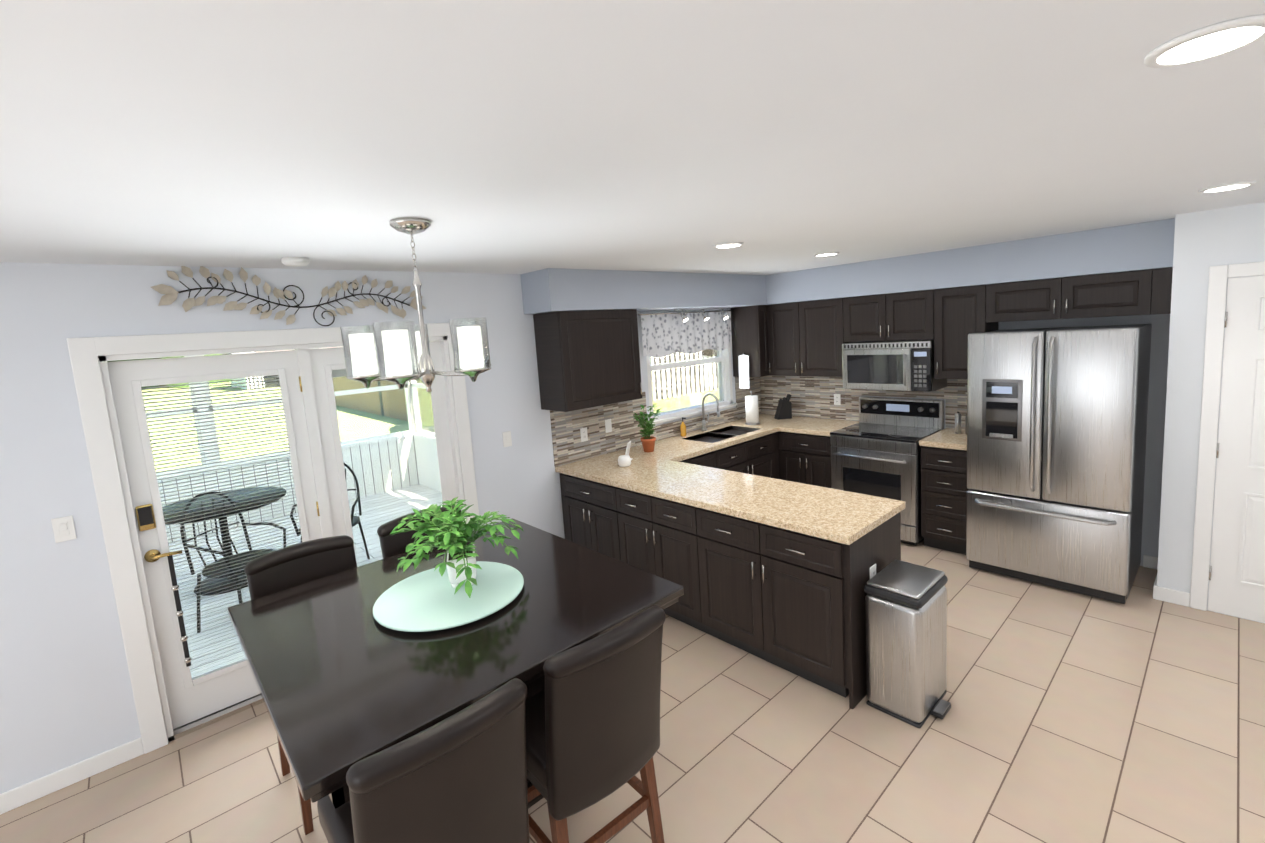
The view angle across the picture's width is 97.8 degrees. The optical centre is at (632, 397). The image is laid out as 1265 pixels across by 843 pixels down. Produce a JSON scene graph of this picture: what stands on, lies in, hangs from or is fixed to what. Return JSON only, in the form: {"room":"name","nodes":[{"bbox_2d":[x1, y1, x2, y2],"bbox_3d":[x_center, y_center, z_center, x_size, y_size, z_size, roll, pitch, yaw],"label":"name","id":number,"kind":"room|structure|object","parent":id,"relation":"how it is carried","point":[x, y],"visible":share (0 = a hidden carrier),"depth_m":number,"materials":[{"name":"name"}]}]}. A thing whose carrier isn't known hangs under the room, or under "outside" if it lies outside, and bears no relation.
{"room":"kitchen","nodes":[
{"label":"kitchen","id":0,"kind":"room"},
{"bbox_2d":[0,262,735,793],"bbox_3d":[-1.850,0.460,3.407,9.200,2.440,0.150,-10,9,-42],"label":"wall","id":1,"kind":"structure","parent":0,"point":[66,696],"depth_m":2.64,"materials":[{"name":"paint"}]},
{"bbox_2d":[51,515,76,542],"bbox_3d":[-2.651,0.614,2.571,0.070,0.114,0.012,-10,9,-42],"label":"light switch","id":2,"kind":"object","parent":1,"relation":"attached to","point":[63,528],"visible":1,"depth_m":2.57,"materials":[{"name":"white plastic"}]},
{"bbox_2d":[0,737,143,814],"bbox_3d":[-3.733,1.982,1.657,3.410,0.090,0.015,-10,9,-42],"label":"baseboard","id":3,"kind":"structure","parent":1,"relation":"attached to","point":[16,797],"depth_m":2.61,"materials":[{"name":"white wood"}]},
{"bbox_2d":[67,323,478,753],"bbox_3d":[-1.893,0.649,3.370,1.920,2.120,0.182,-10,9,-42],"label":"patio door","id":4,"kind":"structure","parent":1,"relation":"attached to","point":[173,700],"depth_m":2.96,"materials":[{"name":"white wood"}]},
{"bbox_2d":[151,266,425,325],"bbox_3d":[-1.877,-0.580,3.190,1.375,0.340,0.015,-10,9,-42],"label":"wall art","id":5,"kind":"object","parent":1,"relation":"attached to","point":[169,297],"visible":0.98,"depth_m":3.06,"materials":[{"name":"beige metal"}]},
{"bbox_2d":[502,431,511,446],"bbox_3d":[-0.936,0.313,4.127,0.070,0.114,0.012,-10,9,-42],"label":"switch plate","id":6,"kind":"object","parent":1,"relation":"attached to","point":[507,441],"visible":1,"depth_m":4.12,"materials":[{"name":"white plastic"}]},
{"bbox_2d":[533,309,641,411],"bbox_3d":[-0.339,-0.314,4.406,0.770,0.738,0.346,-10,9,-42],"label":"upper cabinet","id":7,"kind":"object","parent":1,"relation":"attached to","point":[588,359],"depth_m":4.21,"materials":[{"name":"brown wood"}]},
{"bbox_2d":[646,347,736,423],"bbox_3d":[0.561,-0.314,5.551,1.320,0.975,0.185,-10,9,-42],"label":"window","id":8,"kind":"structure","parent":1,"relation":"in","point":[680,385],"depth_m":5.58,"materials":[{"name":"clear glass"}]},
{"bbox_2d":[638,310,732,357],"bbox_3d":[0.565,-0.633,5.396,1.360,0.413,0.023,-10,9,-42],"label":"valance curtain","id":9,"kind":"object","parent":8,"relation":"attached to","point":[664,334],"visible":0.94,"depth_m":5.34,"materials":[{"name":"fabric"}]},
{"bbox_2d":[730,305,768,376],"bbox_3d":[1.246,-0.593,5.845,0.167,0.738,0.346,-10,9,-42],"label":"upper cabinet","id":10,"kind":"object","parent":1,"relation":"attached to","point":[749,324],"depth_m":5.75,"materials":[{"name":"brown wood"}]},
{"bbox_2d":[739,353,748,388],"bbox_3d":[1.186,-0.280,5.814,0.036,0.370,0.131,-10,9,-42],"label":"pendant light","id":11,"kind":"object","parent":10,"relation":"hanging from","point":[743,371],"visible":0.96,"depth_m":5.80,"materials":[{"name":"white glass"}]},
{"bbox_2d":[0,540,1264,842],"bbox_3d":[0.649,1.876,0.928,9.200,0.100,7.300,-10,9,-42],"label":"floor","id":12,"kind":"structure","parent":0,"point":[1138,716],"depth_m":2.52,"materials":[{"name":"beige tile"}]},
{"bbox_2d":[244,535,356,834],"bbox_3d":[-1.411,1.240,2.549,0.458,1.042,0.596,-10,9,-42],"label":"counter stool","id":13,"kind":"object","parent":12,"relation":"on","point":[284,568],"visible":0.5,"depth_m":2.63,"materials":[{"name":"brown leather"}]},
{"bbox_2d":[377,506,460,558],"bbox_3d":[-0.985,1.166,2.936,0.458,1.042,0.596,-10,9,-42],"label":"counter stool","id":14,"kind":"object","parent":12,"relation":"on","point":[394,544],"visible":0.12,"depth_m":2.94,"materials":[{"name":"brown leather"}]},
{"bbox_2d":[317,678,529,842],"bbox_3d":[-0.588,1.300,1.609,0.458,1.042,0.596,-10,9,-42],"label":"counter stool","id":15,"kind":"object","parent":12,"relation":"on","point":[460,776],"visible":1,"depth_m":1.37,"materials":[{"name":"brown leather"}]},
{"bbox_2d":[227,518,683,808],"bbox_3d":[-0.734,1.287,2.382,1.400,0.900,1.380,-10,9,-42],"label":"dining table","id":16,"kind":"object","parent":12,"relation":"on","point":[345,680],"visible":0.77,"depth_m":1.97,"materials":[{"name":"black wood"}]},
{"bbox_2d":[373,561,523,631],"bbox_3d":[-0.764,0.828,2.326,0.604,0.025,0.604,-10,9,-42],"label":"lazy susan","id":17,"kind":"object","parent":16,"relation":"on","point":[426,601],"visible":0.92,"depth_m":2.25,"materials":[{"name":"white glass"}]},
{"bbox_2d":[391,497,523,597],"bbox_3d":[-0.743,0.634,2.412,0.612,0.335,0.696,-10,9,-42],"label":"potted plant","id":18,"kind":"object","parent":17,"relation":"on","point":[453,532],"visible":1,"depth_m":2.34,"materials":[{"name":"plant"}]},
{"bbox_2d":[525,606,665,842],"bbox_3d":[-0.190,1.229,1.975,0.473,1.042,0.604,-10,9,-42],"label":"counter stool","id":19,"kind":"object","parent":12,"relation":"on","point":[592,708],"visible":0.9,"depth_m":1.74,"materials":[{"name":"brown leather"}]},
{"bbox_2d":[555,414,810,555],"bbox_3d":[0.670,0.842,5.210,2.887,0.921,0.630,-10,9,-42],"label":"base cabinet","id":20,"kind":"object","parent":12,"relation":"on","point":[740,445],"depth_m":4.72,"materials":[{"name":"brown wood"}]},
{"bbox_2d":[618,455,630,466],"bbox_3d":[-0.063,0.494,4.310,0.104,0.080,0.104,-10,9,-42],"label":"smart speaker","id":21,"kind":"object","parent":20,"relation":"on","point":[624,460],"visible":1,"depth_m":4.27},
{"bbox_2d":[625,441,632,459],"bbox_3d":[-0.035,0.436,4.497,0.055,0.147,0.110,-2,7,13],"label":"digital photo frame","id":22,"kind":"object","parent":20,"relation":"on","point":[628,448],"visible":0.67,"depth_m":4.47,"materials":[{"name":"white plastic"}]},
{"bbox_2d":[633,403,660,451],"bbox_3d":[0.123,0.260,4.745,0.267,0.415,0.288,-10,9,-42],"label":"herbs","id":23,"kind":"object","parent":20,"relation":"on","point":[648,442],"visible":1,"depth_m":4.72,"materials":[{"name":"plant"}]},
{"bbox_2d":[550,377,761,466],"bbox_3d":[0.417,0.134,5.362,2.879,0.477,0.008,-10,9,-42],"label":"tile backsplash","id":24,"kind":"structure","parent":20,"relation":"on","point":[568,447],"depth_m":4.83,"materials":[{"name":"tile"}]},
{"bbox_2d":[580,427,587,441],"bbox_3d":[-0.404,0.311,4.605,0.070,0.114,0.008,-10,9,-42],"label":"electrical outlet plate","id":25,"kind":"object","parent":24,"relation":"attached to","point":[583,433],"visible":1,"depth_m":4.60,"materials":[{"name":"white plastic"}]},
{"bbox_2d":[605,419,611,432],"bbox_3d":[-0.206,0.246,4.780,0.070,0.114,0.012,-10,9,-42],"label":"electrical outlet plate","id":26,"kind":"object","parent":24,"relation":"attached to","point":[608,425],"visible":1,"depth_m":4.78,"materials":[{"name":"white plastic"}]},
{"bbox_2d":[680,417,685,436],"bbox_3d":[0.493,0.283,5.322,0.056,0.182,0.068,-10,9,-42],"label":"soap dispenser","id":27,"kind":"object","parent":20,"relation":"on","point":[683,429],"visible":1,"depth_m":5.31,"materials":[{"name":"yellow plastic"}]},
{"bbox_2d":[701,393,719,430],"bbox_3d":[0.787,0.144,5.469,0.100,0.384,0.237,-10,9,-42],"label":"gooseneck faucet","id":28,"kind":"object","parent":20,"relation":"on","point":[704,428],"visible":1,"depth_m":5.50,"materials":[{"name":"silver metal"}]},
{"bbox_2d":[745,391,759,424],"bbox_3d":[1.238,0.103,5.712,0.150,0.347,0.150,-10,9,-42],"label":"paper towel holder","id":29,"kind":"object","parent":20,"relation":"on","point":[752,409],"visible":1,"depth_m":5.66,"materials":[{"name":"white paper"}]},
{"bbox_2d":[774,394,791,419],"bbox_3d":[1.618,0.098,5.929,0.167,0.257,0.100,-5,7,-7],"label":"knife block","id":30,"kind":"object","parent":20,"relation":"on","point":[784,409],"visible":1,"depth_m":5.89,"materials":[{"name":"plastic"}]},
{"bbox_2d":[762,376,966,428],"bbox_3d":[2.269,0.000,5.450,0.008,0.477,2.310,-10,9,-42],"label":"tile backsplash","id":31,"kind":"structure","parent":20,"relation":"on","point":[812,396],"depth_m":5.69,"materials":[{"name":"tile"}]},
{"bbox_2d":[834,394,840,404],"bbox_3d":[2.092,0.021,5.635,0.008,0.114,0.070,-10,9,-42],"label":"outlet","id":32,"kind":"object","parent":31,"relation":"attached to","point":[837,399],"visible":1,"depth_m":5.63,"materials":[{"name":"white plastic"}]},
{"bbox_2d":[599,458,905,708],"bbox_3d":[0.687,1.040,3.573,0.678,0.919,1.820,-10,9,-42],"label":"base cabinet","id":33,"kind":"object","parent":12,"relation":"on","point":[764,540],"depth_m":3.14,"materials":[{"name":"brown wood"}]},
{"bbox_2d":[870,564,875,578],"bbox_3d":[1.249,0.927,2.859,0.070,0.114,0.008,-10,9,-42],"label":"outlet","id":34,"kind":"object","parent":33,"relation":"attached to","point":[873,571],"visible":0.46,"depth_m":2.85,"materials":[{"name":"white plastic"}]},
{"bbox_2d":[779,418,858,485],"bbox_3d":[1.893,0.724,5.529,0.637,0.920,0.542,-10,9,-42],"label":"base cabinet","id":35,"kind":"object","parent":12,"relation":"on","point":[804,445],"depth_m":5.33,"materials":[{"name":"brown wood"}]},
{"bbox_2d":[830,396,943,545],"bbox_3d":[2.292,0.632,4.999,0.714,1.175,0.748,-10,9,-42],"label":"range","id":36,"kind":"object","parent":12,"relation":"on","point":[876,450],"visible":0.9,"depth_m":4.85,"materials":[{"name":"silver metal"}]},
{"bbox_2d":[864,560,950,728],"bbox_3d":[1.403,1.219,2.768,0.374,0.662,0.327,-10,9,-42],"label":"step trash can","id":37,"kind":"object","parent":12,"relation":"on","point":[906,612],"visible":1,"depth_m":2.67,"materials":[{"name":"silver metal"}]},
{"bbox_2d":[919,428,968,554],"bbox_3d":[2.725,0.779,4.615,0.647,0.920,0.391,-10,9,-42],"label":"base cabinet","id":38,"kind":"object","parent":12,"relation":"on","point":[944,489],"depth_m":4.44,"materials":[{"name":"brown wood"}]},
{"bbox_2d":[955,412,960,433],"bbox_3d":[2.753,0.211,4.663,0.047,0.187,0.047,1,8,36],"label":"pepper mill","id":39,"kind":"object","parent":38,"relation":"on","point":[957,422],"depth_m":4.65,"materials":[{"name":"silver metal"}]},
{"bbox_2d":[966,324,1151,603],"bbox_3d":[3.047,0.397,3.983,0.893,1.785,0.910,-10,9,-42],"label":"refrigerator","id":40,"kind":"object","parent":12,"relation":"on","point":[1056,433],"visible":1,"depth_m":3.67,"materials":[{"name":"silver metal"}]},
{"bbox_2d":[0,0,1264,274],"bbox_3d":[0.482,-0.640,0.624,9.200,0.100,7.300,-10,9,-42],"label":"ceiling","id":41,"kind":"structure","parent":0,"point":[528,136],"depth_m":1.32,"materials":[{"name":"white paint"}]},
{"bbox_2d":[281,257,309,265],"bbox_3d":[-1.718,-0.690,2.814,0.124,0.036,0.124,-10,9,-42],"label":"smoke detector","id":42,"kind":"object","parent":41,"relation":"attached to","point":[294,261],"visible":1,"depth_m":2.77,"materials":[{"name":"white plastic"}]},
{"bbox_2d":[340,218,490,392],"bbox_3d":[-0.840,-0.351,2.200,0.562,0.674,0.565,-10,9,-42],"label":"chandelier","id":43,"kind":"object","parent":41,"relation":"hanging from","point":[406,355],"visible":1,"depth_m":2.09,"materials":[{"name":"white glass"}]},
{"bbox_2d":[713,242,743,247],"bbox_3d":[0.577,-0.915,3.317,0.179,0.010,0.179,-3,7,3],"label":"recessed light","id":44,"kind":"object","parent":41,"relation":"in","point":[728,244],"depth_m":3.28,"materials":[{"name":"white plastic"}]},
{"bbox_2d":[814,252,838,256],"bbox_3d":[1.451,-1.071,4.125,0.179,0.010,0.179,-3,7,3],"label":"recessed light","id":45,"kind":"object","parent":41,"relation":"in","point":[826,253],"depth_m":4.08,"materials":[{"name":"white plastic"}]},
{"bbox_2d":[520,218,1174,313],"bbox_3d":[1.423,-0.899,3.932,3.038,0.298,3.376,-10,9,-42],"label":"soffit bulkhead","id":46,"kind":"object","parent":41,"relation":"attached to","point":[1136,247],"visible":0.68,"depth_m":4.28,"materials":[{"name":"blue paint"}]},
{"bbox_2d":[674,307,729,321],"bbox_3d":[0.700,-0.802,5.304,0.800,0.127,0.080,-10,9,-42],"label":"track light","id":47,"kind":"object","parent":46,"relation":"attached to","point":[685,318],"visible":1,"depth_m":5.29,"materials":[{"name":"silver metal"}]},
{"bbox_2d":[1144,14,1264,67],"bbox_3d":[1.104,-0.677,1.057,0.179,0.010,0.179,-3,7,3],"label":"recessed light","id":48,"kind":"object","parent":41,"relation":"in","point":[1212,41],"depth_m":1.04,"materials":[{"name":"white plastic"}]},
{"bbox_2d":[1198,181,1255,192],"bbox_3d":[2.719,-0.961,2.524,0.179,0.010,0.179,-3,7,3],"label":"recessed light","id":49,"kind":"object","parent":41,"relation":"in","point":[1230,186],"depth_m":2.50,"materials":[{"name":"white plastic"}]},
{"bbox_2d":[772,314,1169,565],"bbox_3d":[2.665,-0.046,5.124,0.150,2.440,3.380,-10,9,-42],"label":"wall","id":50,"kind":"structure","parent":0,"point":[1160,332],"depth_m":3.94,"materials":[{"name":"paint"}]},
{"bbox_2d":[765,302,800,375],"bbox_3d":[1.657,-0.608,5.749,0.347,0.738,0.390,-10,9,-42],"label":"upper cabinet","id":51,"kind":"object","parent":50,"relation":"attached to","point":[784,319],"depth_m":5.61,"materials":[{"name":"brown wood"}]},
{"bbox_2d":[797,298,844,376],"bbox_3d":[1.943,-0.590,5.437,0.347,0.738,0.458,-10,9,-42],"label":"upper cabinet","id":52,"kind":"object","parent":50,"relation":"attached to","point":[822,321],"depth_m":5.31,"materials":[{"name":"brown wood"}]},
{"bbox_2d":[845,289,936,342],"bbox_3d":[2.352,-0.724,4.960,0.347,0.412,0.784,-10,9,-42],"label":"upper cabinet","id":53,"kind":"object","parent":50,"relation":"attached to","point":[903,316],"depth_m":4.80,"materials":[{"name":"brown wood"}]},
{"bbox_2d":[842,340,946,391],"bbox_3d":[2.346,-0.294,4.979,0.439,0.424,0.768,-10,9,-42],"label":"over-the-range microwave","id":54,"kind":"object","parent":53,"relation":"attached to","point":[907,365],"visible":1,"depth_m":4.82,"materials":[{"name":"silver metal"}]},
{"bbox_2d":[934,285,997,378],"bbox_3d":[2.754,-0.537,4.554,0.347,0.738,0.374,-10,9,-42],"label":"upper cabinet","id":55,"kind":"object","parent":50,"relation":"attached to","point":[961,311],"depth_m":4.45,"materials":[{"name":"brown wood"}]},
{"bbox_2d":[989,267,1172,322],"bbox_3d":[3.217,-0.726,4.007,0.347,0.292,1.040,-10,9,-42],"label":"upper cabinet","id":56,"kind":"object","parent":50,"relation":"attached to","point":[1142,292],"depth_m":3.83,"materials":[{"name":"brown wood"}]},
{"bbox_2d":[1153,560,1161,599],"bbox_3d":[3.615,1.238,3.790,0.565,0.090,0.020,-10,9,-42],"label":"baseboard","id":57,"kind":"structure","parent":50,"relation":"attached to","point":[1156,589],"depth_m":3.60,"materials":[{"name":"white wood"}]},
{"bbox_2d":[1157,202,1264,622],"bbox_3d":[4.828,0.144,2.365,0.700,2.440,3.620,-10,9,-42],"label":"wall jog","id":58,"kind":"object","parent":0,"point":[1204,241],"visible":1,"depth_m":3.36,"materials":[{"name":"grey paint"}]},
{"bbox_2d":[1190,261,1264,622],"bbox_3d":[3.758,0.303,2.989,0.081,2.115,0.960,-10,9,-42],"label":"door","id":59,"kind":"structure","parent":58,"relation":"attached to","point":[1233,573],"depth_m":3.26,"materials":[{"name":"white wood"}]},
{"label":"outside","id":60,"kind":"structure","parent":0,"visible":0},
{"bbox_2d":[142,382,408,471],"bbox_3d":[-32.340,-2.318,56.788,150.000,0.180,119.840,-10,9,-42],"label":"lawn","id":61,"kind":"structure","parent":60,"point":[373,420],"depth_m":17.47,"materials":[{"name":"green plant"}]},
{"bbox_2d":[107,354,230,389],"bbox_3d":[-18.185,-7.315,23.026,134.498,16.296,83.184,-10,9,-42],"label":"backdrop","id":62,"kind":"object","parent":61,"relation":"on","point":[172,384],"depth_m":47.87,"materials":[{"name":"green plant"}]},
{"bbox_2d":[222,344,382,388],"bbox_3d":[-25.482,-2.544,43.937,10.800,5.000,8.800,-10,9,-42],"label":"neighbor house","id":63,"kind":"structure","parent":61,"relation":"on","point":[260,386],"depth_m":38.66,"materials":[{"name":"white"}]},
{"bbox_2d":[169,484,442,678],"bbox_3d":[-3.417,1.783,4.976,4.750,0.290,4.140,-10,9,-42],"label":"deck","id":64,"kind":"object","parent":61,"relation":"on","point":[406,510],"depth_m":5.61,"materials":[{"name":"grey wood"}]},
{"bbox_2d":[162,487,286,595],"bbox_3d":[-3.623,1.288,4.920,1.000,0.730,1.000,-10,9,-42],"label":"patio table","id":65,"kind":"object","parent":64,"relation":"on","point":[225,589],"depth_m":4.84,"materials":[{"name":"black metal"}]},
{"bbox_2d":[180,491,285,632],"bbox_3d":[-2.969,1.205,4.172,0.636,0.992,0.647,-10,9,-42],"label":"patio chair","id":66,"kind":"object","parent":64,"relation":"on","point":[238,565],"depth_m":4.11,"materials":[{"name":"black metal"}]},
{"bbox_2d":[116,341,440,542],"bbox_3d":[-3.511,0.465,4.824,4.900,2.370,4.270,-10,9,-42],"label":"deck railing","id":67,"kind":"object","parent":64,"relation":"on","point":[385,446],"depth_m":7.33,"materials":[{"name":"white wood"}]},
{"bbox_2d":[290,463,369,559],"bbox_3d":[-2.715,1.095,4.944,0.620,0.992,0.636,-10,9,-42],"label":"patio chair","id":68,"kind":"object","parent":64,"relation":"on","point":[355,522],"depth_m":5.14,"materials":[{"name":"black metal"}]},
{"bbox_2d":[332,375,407,420],"bbox_3d":[-7.225,-0.498,21.404,6.045,1.640,14.985,-10,9,-42],"label":"fence","id":69,"kind":"object","parent":61,"relation":"on","point":[391,401],"depth_m":18.98,"materials":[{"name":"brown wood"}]}
]}

